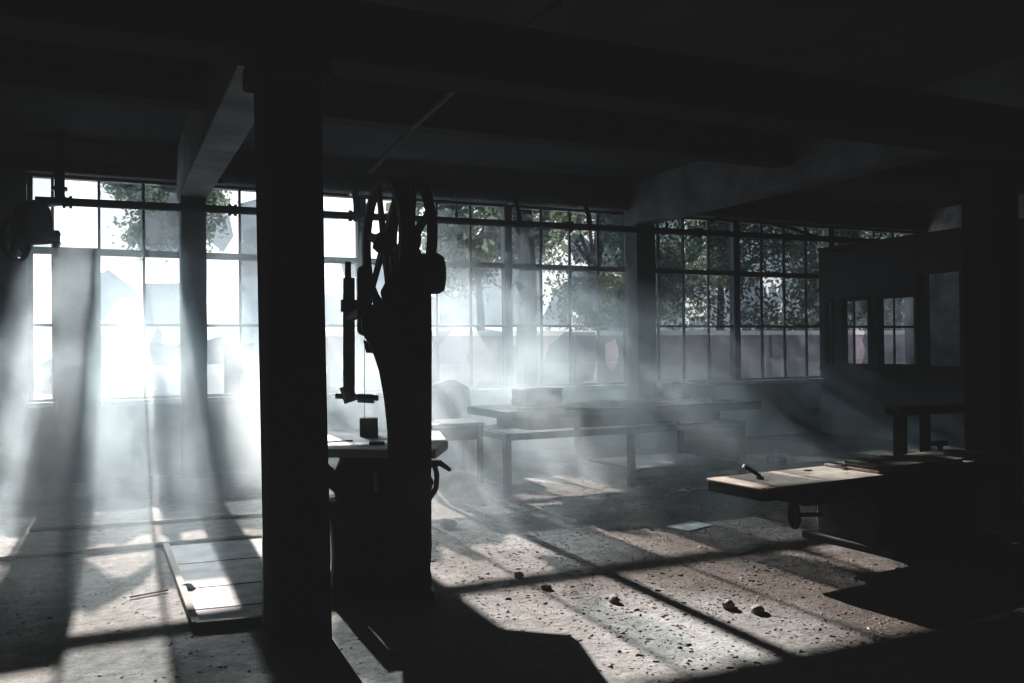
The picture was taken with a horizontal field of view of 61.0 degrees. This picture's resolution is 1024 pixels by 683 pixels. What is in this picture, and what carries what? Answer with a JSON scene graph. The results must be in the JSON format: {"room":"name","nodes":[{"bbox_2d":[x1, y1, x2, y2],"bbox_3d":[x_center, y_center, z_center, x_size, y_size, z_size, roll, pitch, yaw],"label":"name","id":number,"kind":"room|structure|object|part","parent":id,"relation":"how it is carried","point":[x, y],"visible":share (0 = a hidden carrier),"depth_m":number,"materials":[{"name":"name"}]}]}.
{"room":"abandoned factory workshop","nodes":[
{"label":"abandoned factory workshop","id":0,"kind":"room"},
{"bbox_2d":[0,135,925,485],"bbox_3d":[0.257,-0.410,13.454,20.200,4.150,0.420,0,-1,-25],"label":"wall","id":1,"kind":"structure","parent":0,"point":[141,440],"depth_m":11.34,"materials":[{"name":"paint"}]},
{"bbox_2d":[27,173,179,401],"bbox_3d":[-5.032,-0.657,10.906,1.818,2.770,0.115,0,-1,-25],"label":"window","id":2,"kind":"structure","parent":1,"relation":"in","point":[123,364],"depth_m":11.02,"materials":[{"name":"glass"}]},
{"bbox_3d":[-4.675,-0.103,11.062,1.025,1.601,0.002,0,-1,-25],"label":"glass","id":3,"kind":"part","parent":2,"relation":"part of","materials":[{"name":"clear glass"}]},
{"bbox_2d":[176,62,254,200],"bbox_3d":[-0.996,-2.214,4.419,0.340,0.665,14.780,0,-1,-25],"label":"beam","id":4,"kind":"structure","parent":1,"relation":"attached to","point":[210,138],"depth_m":7.94,"materials":[{"name":"paint"}]},
{"bbox_2d":[206,185,358,396],"bbox_3d":[-3.195,-0.669,11.768,2.240,2.770,0.140,0,-1,-25],"label":"window","id":5,"kind":"structure","parent":1,"relation":"in","point":[232,369],"depth_m":11.58,"materials":[{"name":"glass"}]},
{"bbox_3d":[-3.379,-1.069,11.677,0.525,1.712,0.001,0,-1,-25],"label":"glass","id":6,"kind":"part","parent":5,"relation":"part of","materials":[{"name":"clear glass"}]},
{"bbox_2d":[26,378,824,407],"bbox_3d":[-0.145,0.726,13.054,12.480,0.060,0.340,0,-1,-25],"label":"trim","id":7,"kind":"structure","parent":1,"relation":"attached to","point":[738,382],"depth_m":12.75,"materials":[{"name":"concrete"}]},
{"bbox_2d":[355,194,505,391],"bbox_3d":[-1.155,-0.682,12.715,2.260,2.770,0.140,0,-1,-25],"label":"window","id":8,"kind":"structure","parent":1,"relation":"in","point":[486,278],"depth_m":12.91,"materials":[{"name":"glass"}]},
{"bbox_2d":[439,267,470,323],"bbox_3d":[-0.841,-0.674,12.811,0.490,0.846,0.024,0,-1,-25],"label":"panel","id":9,"kind":"object","parent":8,"relation":"attached to","point":[454,301],"visible":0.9,"depth_m":12.82,"materials":[{"name":"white glass"}]},
{"bbox_3d":[-0.860,-0.809,12.803,0.254,0.313,0.022,0,-1,-25],"label":"blade","id":10,"kind":"part","parent":9,"relation":"part of","materials":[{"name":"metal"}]},
{"bbox_2d":[0,159,927,230],"bbox_3d":[0.345,-2.138,13.240,20.180,0.120,0.075,0,-1,-25],"label":"trim","id":11,"kind":"structure","parent":1,"relation":"attached to","point":[6,164],"depth_m":10.89,"materials":[{"name":"concrete"}]},
{"bbox_2d":[222,170,820,223],"bbox_3d":[0.851,-2.143,13.279,10.050,0.166,0.170,0,-1,-25],"label":"beam","id":12,"kind":"structure","parent":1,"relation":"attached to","point":[228,177],"depth_m":12.91,"materials":[{"name":"wood"}]},
{"bbox_2d":[709,217,722,222],"bbox_3d":[3.577,-2.101,14.588,0.722,0.282,0.052,0,-1,-33],"label":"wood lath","id":13,"kind":"object","parent":12,"relation":"attached to","point":[716,218],"visible":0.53,"depth_m":14.44,"materials":[{"name":"brown wood"}]},
{"bbox_2d":[755,219,817,235],"bbox_3d":[4.755,-1.929,14.967,1.362,0.284,0.052,0,-1,-21],"label":"wood lath","id":14,"kind":"object","parent":12,"relation":"hanging from","point":[756,220],"visible":0.78,"depth_m":14.92,"materials":[{"name":"brown wood"}]},
{"bbox_2d":[501,204,626,387],"bbox_3d":[0.850,-0.695,13.645,2.160,2.770,0.140,0,-1,-25],"label":"window","id":15,"kind":"structure","parent":1,"relation":"in","point":[570,360],"depth_m":13.59,"materials":[{"name":"glass"}]},
{"bbox_3d":[0.904,-1.140,13.665,2.020,1.800,0.002,0,-1,-25],"label":"glass","id":16,"kind":"part","parent":15,"relation":"part of","materials":[{"name":"clear glass"}]},
{"bbox_2d":[622,217,734,382],"bbox_3d":[2.814,-0.708,14.557,2.170,2.770,0.140,0,-1,-25],"label":"window","id":17,"kind":"structure","parent":1,"relation":"in","point":[698,351],"depth_m":14.63,"materials":[{"name":"glass"}]},
{"bbox_3d":[2.873,-0.688,14.573,2.030,2.730,0.002,0,-1,-25],"label":"glass","id":18,"kind":"part","parent":17,"relation":"part of","materials":[{"name":"clear glass"}]},
{"bbox_2d":[731,219,827,380],"bbox_3d":[4.782,-0.720,15.470,2.170,2.770,0.140,0,-1,-25],"label":"window","id":19,"kind":"structure","parent":1,"relation":"in","point":[763,349],"depth_m":15.39,"materials":[{"name":"glass"}]},
{"bbox_3d":[4.150,-0.721,15.166,0.507,0.920,0.002,0,-1,-25],"label":"glass","id":20,"kind":"part","parent":19,"relation":"part of","materials":[{"name":"clear glass"}]},
{"bbox_2d":[623,54,1023,225],"bbox_3d":[5.036,-2.252,7.219,0.340,0.665,14.780,0,-1,-25],"label":"beam","id":21,"kind":"structure","parent":1,"relation":"attached to","point":[698,187],"depth_m":10.38,"materials":[{"name":"paint"}]},
{"bbox_2d":[823,226,918,363],"bbox_3d":[6.811,-0.733,16.412,2.305,2.770,0.140,0,-1,-25],"label":"window","id":22,"kind":"structure","parent":1,"relation":"in","point":[899,313],"depth_m":16.55,"materials":[{"name":"glass"}]},
{"bbox_2d":[0,432,1023,682],"bbox_3d":[3.411,1.673,6.687,20.200,0.200,15.300,0,-1,-25],"label":"floor","id":23,"kind":"structure","parent":0,"point":[23,507],"depth_m":5.46,"materials":[{"name":"grey concrete"}]},
{"bbox_2d":[53,247,101,483],"bbox_3d":[-5.210,0.286,10.434,0.510,2.820,0.084,0,-1,-25],"label":"plywood sheet","id":24,"kind":"object","parent":23,"relation":"on","point":[76,271],"visible":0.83,"depth_m":10.42,"materials":[{"name":"wood"}]},
{"bbox_2d":[0,534,261,560],"bbox_3d":[-2.971,1.627,6.900,1.906,0.030,0.070,0,-1,-21],"label":"batten","id":25,"kind":"object","parent":23,"relation":"on","point":[253,536],"visible":0.94,"depth_m":6.84,"materials":[{"name":"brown wood"}]},
{"bbox_2d":[29,512,261,532],"bbox_3d":[-3.280,1.638,7.896,1.946,0.030,0.070,0,-1,-19],"label":"batten","id":26,"kind":"object","parent":23,"relation":"on","point":[259,514],"visible":0.92,"depth_m":7.85,"materials":[{"name":"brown wood"}]},
{"bbox_2d":[130,589,167,597],"bbox_3d":[-2.319,1.611,5.563,0.236,0.010,0.012,0,-1,-40],"label":"stick","id":27,"kind":"object","parent":23,"relation":"on","point":[166,589],"visible":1,"depth_m":5.56,"materials":[{"name":"grey metal"}]},
{"bbox_2d":[179,196,207,477],"bbox_3d":[-3.996,-0.053,10.913,0.305,3.480,0.300,0,-1,-25],"label":"concrete column","id":28,"kind":"structure","parent":23,"relation":"on","point":[192,225],"depth_m":10.78,"materials":[{"name":"paint"}]},
{"bbox_2d":[163,538,261,630],"bbox_3d":[-1.926,1.598,5.971,0.750,0.045,2.312,0,-1,-25],"label":"wooden pallet","id":29,"kind":"object","parent":23,"relation":"on","point":[226,576],"visible":1,"depth_m":5.81,"materials":[{"name":"wood"}]},
{"bbox_2d":[178,583,195,590],"bbox_3d":[-2.102,1.593,5.630,0.120,0.057,0.105,-1,-1,9],"label":"lump","id":30,"kind":"object","parent":29,"relation":"on","point":[189,586],"visible":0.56,"depth_m":5.61,"materials":[{"name":"stone"}]},
{"bbox_2d":[243,46,331,646],"bbox_3d":[-1.222,0.039,4.747,0.400,3.130,0.440,0,-1,-25],"label":"concrete column","id":31,"kind":"structure","parent":23,"relation":"on","point":[287,86],"depth_m":4.62,"materials":[{"name":"grey concrete"}]},
{"bbox_2d":[0,509,678,682],"bbox_3d":[-2.325,1.617,5.509,4.431,0.012,6.028,0,-1,-25],"label":"crumbs","id":32,"kind":"object","parent":23,"relation":"on","point":[23,622],"visible":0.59,"depth_m":4.94,"materials":[{"name":"stone"}]},
{"bbox_2d":[328,176,450,605],"bbox_3d":[-0.944,0.286,6.126,0.944,2.752,1.706,-1,-1,-8],"label":"press","id":33,"kind":"object","parent":23,"relation":"on","point":[380,504],"visible":0.98,"depth_m":5.39,"materials":[{"name":"metal"}]},
{"bbox_2d":[328,440,352,442],"bbox_3d":[-1.174,0.676,5.888,0.201,0.010,0.012,0,-1,-31],"label":"metal rod","id":34,"kind":"object","parent":33,"relation":"on","point":[339,440],"visible":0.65,"depth_m":5.89,"materials":[{"name":"metal"}]},
{"bbox_3d":[-1.161,-0.046,6.196,0.085,0.813,0.094,0,-1,-40],"label":"guide post","id":35,"kind":"part","parent":33,"relation":"part of","materials":[{"name":"black metal"}]},
{"bbox_3d":[-1.084,-0.183,6.021,0.070,0.096,0.387,0,-1,-24],"label":"post arm","id":36,"kind":"part","parent":33,"relation":"part of","materials":[{"name":"metal"}]},
{"bbox_3d":[-1.030,0.056,6.076,0.013,1.220,0.033,-1,-1,-8],"label":"blade","id":37,"kind":"part","parent":33,"relation":"part of","materials":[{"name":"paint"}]},
{"bbox_2d":[360,417,377,436],"bbox_3d":[-1.039,0.620,6.317,0.130,0.132,0.100,-1,-1,-8],"label":"wood block","id":38,"kind":"object","parent":33,"relation":"on","point":[371,423],"visible":1,"depth_m":6.27,"materials":[{"name":"brown wood"}]},
{"bbox_2d":[369,441,384,444],"bbox_3d":[-0.895,0.672,5.770,0.100,0.016,0.100,-1,-1,-8],"label":"plate","id":39,"kind":"object","parent":33,"relation":"on","point":[370,442],"visible":1,"depth_m":5.72,"materials":[{"name":"metal"}]},
{"bbox_3d":[-0.731,0.528,5.534,0.483,2.032,0.354,-1,-1,0],"label":"frame","id":40,"kind":"part","parent":33,"relation":"part of","materials":[{"name":"metal"}]},
{"bbox_3d":[-0.708,-0.876,5.797,0.095,0.401,0.100,0,-1,-25],"label":"wheel guard post","id":41,"kind":"part","parent":33,"relation":"part of","materials":[{"name":"metal"}]},
{"bbox_3d":[-0.550,1.121,5.445,0.095,0.316,0.025,-1,-1,1],"label":"stay rod","id":42,"kind":"part","parent":33,"relation":"part of","materials":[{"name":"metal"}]},
{"bbox_3d":[-0.446,0.768,5.393,0.169,0.068,0.044,-1,-1,41],"label":"hand lever","id":43,"kind":"part","parent":33,"relation":"part of","materials":[{"name":"metal"}]},
{"bbox_2d":[440,518,457,527],"bbox_3d":[-0.554,1.585,7.607,0.162,0.075,0.110,-1,-1,2],"label":"lump","id":44,"kind":"object","parent":23,"relation":"on","point":[445,522],"visible":1,"depth_m":7.58,"materials":[{"name":"stone"}]},
{"bbox_2d":[432,379,471,463],"bbox_3d":[-0.940,1.091,11.891,0.777,1.144,0.541,0,-1,-42],"label":"hood","id":45,"kind":"object","parent":23,"relation":"on","point":[451,399],"visible":0.41,"depth_m":11.70,"materials":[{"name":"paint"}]},
{"bbox_2d":[431,418,484,494],"bbox_3d":[-0.684,1.249,9.358,0.600,0.780,0.600,0,-1,-25],"label":"side table","id":46,"kind":"object","parent":23,"relation":"on","point":[461,429],"visible":0.53,"depth_m":9.19,"materials":[{"name":"wood"}]},
{"bbox_3d":[-0.810,1.267,9.012,0.050,0.740,0.050,0,-1,-25],"label":"leg","id":47,"kind":"part","parent":46,"relation":"part of","materials":[{"name":"paint"}]},
{"bbox_3d":[-0.557,1.271,9.703,0.050,0.740,0.050,0,-1,-25],"label":"leg","id":48,"kind":"part","parent":46,"relation":"part of","materials":[{"name":"paint"}]},
{"bbox_3d":[-0.339,1.264,9.231,0.050,0.740,0.050,0,-1,-25],"label":"leg","id":49,"kind":"part","parent":46,"relation":"part of","materials":[{"name":"paint"}]},
{"bbox_2d":[431,470,521,503],"bbox_3d":[-0.521,1.507,9.284,1.565,0.260,1.178,0,-1,-25],"label":"heap","id":50,"kind":"object","parent":23,"relation":"on","point":[462,486],"visible":0.75,"depth_m":9.04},
{"bbox_2d":[0,458,1023,682],"bbox_3d":[0.922,1.596,7.072,9.405,0.012,6.924,0,-1,-25],"label":"chips","id":51,"kind":"object","parent":23,"relation":"on","point":[660,531],"visible":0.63,"depth_m":5.89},
{"bbox_2d":[514,571,523,578],"bbox_3d":[0.048,1.580,5.889,0.068,0.042,0.063,-1,-1,-1],"label":"lump","id":52,"kind":"object","parent":23,"relation":"on","point":[518,575],"visible":1,"depth_m":5.87,"materials":[{"name":"stone"}]},
{"bbox_2d":[540,583,551,589],"bbox_3d":[0.219,1.579,5.616,0.075,0.036,0.058,-1,-1,11],"label":"lump","id":53,"kind":"object","parent":23,"relation":"on","point":[545,586],"visible":1,"depth_m":5.59,"materials":[{"name":"stone"}]},
{"bbox_2d":[465,397,760,497],"bbox_3d":[1.209,1.179,10.357,3.460,0.898,1.400,0,-1,-25],"label":"bench","id":54,"kind":"object","parent":23,"relation":"on","point":[576,415],"visible":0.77,"depth_m":10.01,"materials":[{"name":"wood"}]},
{"bbox_3d":[-0.558,1.345,10.152,0.070,0.600,0.070,0,-1,-25],"label":"leg","id":55,"kind":"part","parent":54,"relation":"part of","materials":[{"name":"wood"}]},
{"bbox_3d":[-0.049,1.330,9.055,0.070,0.600,0.070,0,-1,-25],"label":"leg","id":56,"kind":"part","parent":54,"relation":"part of","materials":[{"name":"wood"}]},
{"bbox_2d":[511,387,562,406],"bbox_3d":[0.286,0.635,10.024,0.535,0.204,0.308,0,-1,-30],"label":"cardboard box","id":57,"kind":"object","parent":54,"relation":"on","point":[537,396],"visible":1,"depth_m":9.90,"materials":[{"name":"cardboard"}]},
{"bbox_3d":[0.820,1.336,10.792,0.070,0.600,0.070,0,-1,-25],"label":"leg","id":58,"kind":"part","parent":54,"relation":"part of","materials":[{"name":"metal"}]},
{"bbox_3d":[1.083,0.996,10.246,3.140,0.065,1.300,0,-1,-25],"label":"frame","id":59,"kind":"part","parent":54,"relation":"part of","materials":[{"name":"metal"}]},
{"bbox_3d":[1.330,1.321,9.695,0.070,0.600,0.070,0,-1,-25],"label":"leg","id":60,"kind":"part","parent":54,"relation":"part of","materials":[{"name":"wood"}]},
{"bbox_3d":[1.307,0.738,10.376,3.100,0.018,1.020,0,-1,-25],"label":"guide rail","id":61,"kind":"part","parent":54,"relation":"part of","materials":[{"name":"metal"}]},
{"bbox_2d":[659,382,692,398],"bbox_3d":[2.088,0.622,11.079,0.417,0.210,0.313,0,-1,-25],"label":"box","id":62,"kind":"object","parent":54,"relation":"on","point":[675,390],"visible":1,"depth_m":10.96,"materials":[{"name":"metal"}]},
{"bbox_3d":[2.217,1.327,11.441,0.070,0.600,0.070,0,-1,-25],"label":"leg","id":63,"kind":"part","parent":54,"relation":"part of","materials":[{"name":"metal"}]},
{"bbox_3d":[2.726,1.312,10.343,0.070,0.600,0.070,0,-1,-25],"label":"leg","id":64,"kind":"part","parent":54,"relation":"part of","materials":[{"name":"metal"}]},
{"bbox_2d":[608,595,619,602],"bbox_3d":[0.626,1.571,5.308,0.076,0.038,0.066,-1,-1,39],"label":"lump","id":65,"kind":"object","parent":23,"relation":"on","point":[613,599],"visible":1,"depth_m":5.29,"materials":[{"name":"stone"}]},
{"bbox_2d":[625,224,656,447],"bbox_3d":[2.035,-0.092,13.713,0.346,3.480,0.340,0,-1,-25],"label":"concrete column","id":66,"kind":"structure","parent":23,"relation":"on","point":[639,247],"depth_m":13.57,"materials":[{"name":"paint"}]},
{"bbox_2d":[666,521,713,531],"bbox_3d":[1.535,1.591,7.502,0.364,0.012,0.247,0,-1,-41],"label":"sheet","id":67,"kind":"object","parent":23,"relation":"on","point":[688,526],"visible":1,"depth_m":7.46,"materials":[{"name":"paper"}]},
{"bbox_2d":[722,599,734,609],"bbox_3d":[1.286,1.558,5.164,0.066,0.048,0.085,-1,-1,43],"label":"lump","id":68,"kind":"object","parent":23,"relation":"on","point":[728,604],"visible":1,"depth_m":5.14,"materials":[{"name":"stone"}]},
{"bbox_2d":[437,487,1023,682],"bbox_3d":[2.230,1.582,6.854,6.221,0.010,5.417,0,-1,-25],"label":"litter","id":69,"kind":"object","parent":23,"relation":"on","point":[694,613],"visible":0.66,"depth_m":5.65,"materials":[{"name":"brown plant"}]},
{"bbox_2d":[725,545,763,554],"bbox_3d":[1.767,1.581,6.600,0.391,0.012,0.084,0,-1,-41],"label":"sheet","id":70,"kind":"object","parent":23,"relation":"on","point":[751,547],"visible":1,"depth_m":6.59,"materials":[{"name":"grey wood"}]},
{"bbox_2d":[750,604,764,613],"bbox_3d":[1.430,1.559,5.078,0.080,0.042,0.109,-1,-1,30],"label":"lump","id":71,"kind":"object","parent":23,"relation":"on","point":[756,608],"visible":1,"depth_m":5.05,"materials":[{"name":"stone"}]},
{"bbox_2d":[767,452,786,463],"bbox_3d":[3.502,1.541,11.553,0.250,0.146,0.226,-1,-1,44],"label":"lump","id":72,"kind":"object","parent":23,"relation":"on","point":[774,458],"visible":1,"depth_m":11.48,"materials":[{"name":"stone"}]},
{"bbox_2d":[788,455,886,466],"bbox_3d":[4.499,1.596,11.582,1.840,0.012,0.403,0,-1,-28],"label":"sheet","id":73,"kind":"object","parent":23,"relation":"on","point":[817,463],"visible":0.49,"depth_m":11.46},
{"bbox_2d":[707,449,1023,558],"bbox_3d":[2.956,1.248,6.899,3.046,0.664,0.872,0,-1,-29],"label":"workbench","id":74,"kind":"object","parent":23,"relation":"on","point":[904,505],"visible":1,"depth_m":6.67,"materials":[{"name":"wood"}]},
{"bbox_3d":[1.816,0.980,6.584,0.135,0.099,0.028,-1,-1,0],"label":"lock lever","id":75,"kind":"part","parent":74,"relation":"part of","materials":[{"name":"metal"}]},
{"bbox_3d":[3.200,0.975,7.106,0.870,0.023,0.452,0,-1,-29],"label":"plate","id":76,"kind":"part","parent":74,"relation":"part of","materials":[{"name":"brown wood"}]},
{"bbox_3d":[3.131,1.328,6.994,0.870,0.300,0.572,0,-1,-29],"label":"access panel","id":77,"kind":"part","parent":74,"relation":"part of","materials":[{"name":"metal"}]},
{"bbox_3d":[3.835,0.975,7.515,0.522,0.018,0.452,0,-1,-29],"label":"plate","id":78,"kind":"part","parent":74,"relation":"part of","materials":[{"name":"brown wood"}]},
{"bbox_2d":[885,404,963,454],"bbox_3d":[4.916,1.142,9.801,1.730,0.885,0.250,0,-1,-25],"label":"bench","id":79,"kind":"object","parent":23,"relation":"on","point":[899,412],"visible":0.45,"depth_m":9.49,"materials":[{"name":"brown wood"}]},
{"bbox_3d":[4.207,1.194,9.488,0.070,0.790,0.060,0,-1,-25],"label":"leg","id":80,"kind":"part","parent":79,"relation":"part of","materials":[{"name":"brown wood"}]},
{"bbox_3d":[4.236,1.193,9.424,0.070,0.790,0.060,0,-1,-25],"label":"leg","id":81,"kind":"part","parent":79,"relation":"part of","materials":[{"name":"brown wood"}]},
{"bbox_3d":[4.545,1.191,9.567,0.080,0.790,0.080,0,-1,-25],"label":"post","id":82,"kind":"part","parent":79,"relation":"part of","materials":[{"name":"brown wood"}]},
{"bbox_2d":[931,440,947,449],"bbox_3d":[4.536,1.318,9.209,0.220,0.530,0.220,0,-1,-25],"label":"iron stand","id":83,"kind":"object","parent":23,"relation":"on","point":[940,444],"visible":0.39,"depth_m":9.18,"materials":[{"name":"black metal"}]},
{"bbox_2d":[961,166,1022,518],"bbox_3d":[4.370,0.008,7.926,0.334,3.130,0.330,0,-1,-25],"label":"concrete column","id":84,"kind":"structure","parent":23,"relation":"on","point":[989,196],"depth_m":7.80,"materials":[{"name":"grey concrete"}]},
{"bbox_2d":[0,0,1023,210],"bbox_3d":[3.366,-2.702,6.725,20.200,0.250,15.300,0,-1,-25],"label":"ceiling","id":85,"kind":"structure","parent":0,"point":[902,44],"depth_m":7.86,"materials":[{"name":"paint"}]},
{"bbox_2d":[35,130,878,242],"bbox_3d":[1.634,-2.046,13.399,15.771,0.916,0.409,0,-1,-25],"label":"pipe","id":86,"kind":"object","parent":85,"relation":"hanging from","point":[59,188],"visible":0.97,"depth_m":12.07,"materials":[{"name":"metal"}]},
{"bbox_2d":[0,198,61,260],"bbox_3d":[-5.051,-1.250,9.436,0.359,0.845,1.313,-1,-1,-5],"label":"motor","id":87,"kind":"object","parent":86,"relation":"attached to","point":[31,223],"visible":1,"depth_m":9.05,"materials":[{"name":"metal"}]},
{"bbox_2d":[368,0,562,173],"bbox_3d":[-0.587,-1.940,7.263,0.107,0.245,4.486,0,-1,-24],"label":"conduit","id":88,"kind":"object","parent":85,"relation":"attached to","point":[556,4],"visible":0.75,"depth_m":7.40,"materials":[{"name":"grey metal"}]},
{"bbox_2d":[819,223,1023,453],"bbox_3d":[7.201,-0.039,12.204,0.100,3.240,7.675,0,-1,-25],"label":"wall partition","id":89,"kind":"structure","parent":0,"point":[854,402],"depth_m":14.22,"materials":[{"name":"grey paint"}]},
{"bbox_2d":[822,292,919,367],"bbox_3d":[6.047,-0.170,14.676,0.150,1.190,2.018,0,-1,-25],"label":"trim","id":90,"kind":"structure","parent":89,"relation":"attached to","point":[827,321],"depth_m":14.68,"materials":[{"name":"black wood"}]},
{"bbox_2d":[817,218,1023,251],"bbox_3d":[7.187,-1.689,12.212,0.180,0.060,7.660,0,-1,-25],"label":"trim","id":91,"kind":"structure","parent":89,"relation":"on","point":[954,230],"depth_m":14.06,"materials":[{"name":"black wood"}]},
{"bbox_2d":[819,366,1023,372],"bbox_3d":[7.143,0.421,12.162,0.044,0.040,7.660,0,-1,-25],"label":"trim","id":92,"kind":"structure","parent":89,"relation":"attached to","point":[820,367],"depth_m":14.05,"materials":[{"name":"black wood"}]},
{"bbox_2d":[929,271,959,365],"bbox_3d":[6.647,-0.343,13.347,0.040,1.420,0.525,0,-1,-25],"label":"wall panel","id":93,"kind":"object","parent":89,"relation":"attached to","point":[943,287],"visible":1,"depth_m":13.33,"materials":[{"name":"grey"}]},
{"bbox_2d":[925,194,1023,365],"bbox_3d":[9.678,-0.505,13.357,0.130,4.140,7.670,0,-1,-25],"label":"wall","id":94,"kind":"structure","parent":0,"point":[945,218],"depth_m":16.39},
{"bbox_2d":[0,36,1023,192],"bbox_3d":[1.907,-2.314,9.874,20.180,0.420,0.250,0,-1,-25],"label":"beam","id":95,"kind":"structure","parent":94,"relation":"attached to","point":[26,65],"depth_m":8.59,"materials":[{"name":"wood"}]},
{"bbox_2d":[0,0,1023,161],"bbox_3d":[3.304,-1.727,6.871,20.180,0.345,0.320,0,-1,-25],"label":"beam","id":96,"kind":"structure","parent":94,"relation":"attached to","point":[364,41],"depth_m":5.21,"materials":[{"name":"wood"}]},
{"label":"outside","id":97,"kind":"structure","parent":0,"visible":0},
{"bbox_2d":[34,365,152,398],"bbox_3d":[-14.232,2.428,66.322,150.000,0.200,107.650,0,-1,-25],"label":"ground","id":98,"kind":"structure","parent":97,"point":[149,368],"depth_m":36.12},
{"bbox_2d":[96,182,237,266],"bbox_3d":[-12.419,-2.748,30.858,5.031,9.502,4.925,-1,-1,35],"label":"tree","id":99,"kind":"object","parent":98,"relation":"on","point":[130,192],"visible":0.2,"depth_m":29.59,"materials":[{"name":"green plant"}]},
{"bbox_2d":[366,202,595,346],"bbox_3d":[0.517,-3.960,21.820,10.745,11.505,9.821,-1,-1,-5],"label":"tree","id":100,"kind":"object","parent":98,"relation":"on","point":[524,335],"visible":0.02,"depth_m":22.49,"materials":[{"name":"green plant"}]},
{"bbox_2d":[415,206,558,327],"bbox_3d":[-1.273,-3.094,35.087,6.495,10.041,6.393,0,-1,-13],"label":"tree","id":101,"kind":"object","parent":98,"relation":"on","point":[479,254],"visible":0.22,"depth_m":33.37,"materials":[{"name":"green plant"}]},
{"bbox_2d":[325,330,864,385],"bbox_3d":[13.589,0.671,30.707,41.500,2.110,0.520,0,-1,-25],"label":"wall","id":102,"kind":"structure","parent":98,"relation":"on","point":[454,349],"depth_m":23.64,"materials":[{"name":"white paint"}]},
{"bbox_3d":[13.668,0.548,30.536,41.500,0.050,0.100,0,-1,-25],"label":"rail","id":103,"kind":"part","parent":102,"relation":"part of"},
{"bbox_2d":[536,213,701,330],"bbox_3d":[3.289,-3.610,36.748,7.994,11.020,8.709,0,-1,-37],"label":"tree","id":104,"kind":"object","parent":98,"relation":"on","point":[607,295],"visible":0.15,"depth_m":35.23,"materials":[{"name":"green plant"}]},
{"bbox_2d":[556,223,776,328],"bbox_3d":[7.989,-3.845,47.117,12.141,12.771,10.234,-1,-1,15],"label":"tree","id":105,"kind":"object","parent":98,"relation":"on","point":[685,223],"visible":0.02,"depth_m":46.45,"materials":[{"name":"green plant"}]},
{"bbox_2d":[618,220,822,325],"bbox_3d":[8.436,-4.023,36.462,8.999,11.750,8.907,0,-1,-18],"label":"tree","id":106,"kind":"object","parent":98,"relation":"on","point":[701,261],"visible":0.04,"depth_m":35.92,"materials":[{"name":"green plant"}]},
{"bbox_2d":[765,231,896,329],"bbox_3d":[15.136,-3.826,40.382,9.403,11.286,9.366,-1,-1,-6],"label":"tree","id":107,"kind":"object","parent":98,"relation":"on","point":[864,235],"visible":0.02,"depth_m":39.40,"materials":[{"name":"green plant"}]},
{"bbox_2d":[855,232,902,329],"bbox_3d":[19.081,-4.379,43.299,9.728,12.358,8.525,0,-1,-30],"label":"tree","id":108,"kind":"object","parent":98,"relation":"on","point":[897,235],"visible":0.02,"depth_m":43.09,"materials":[{"name":"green plant"}]}
]}

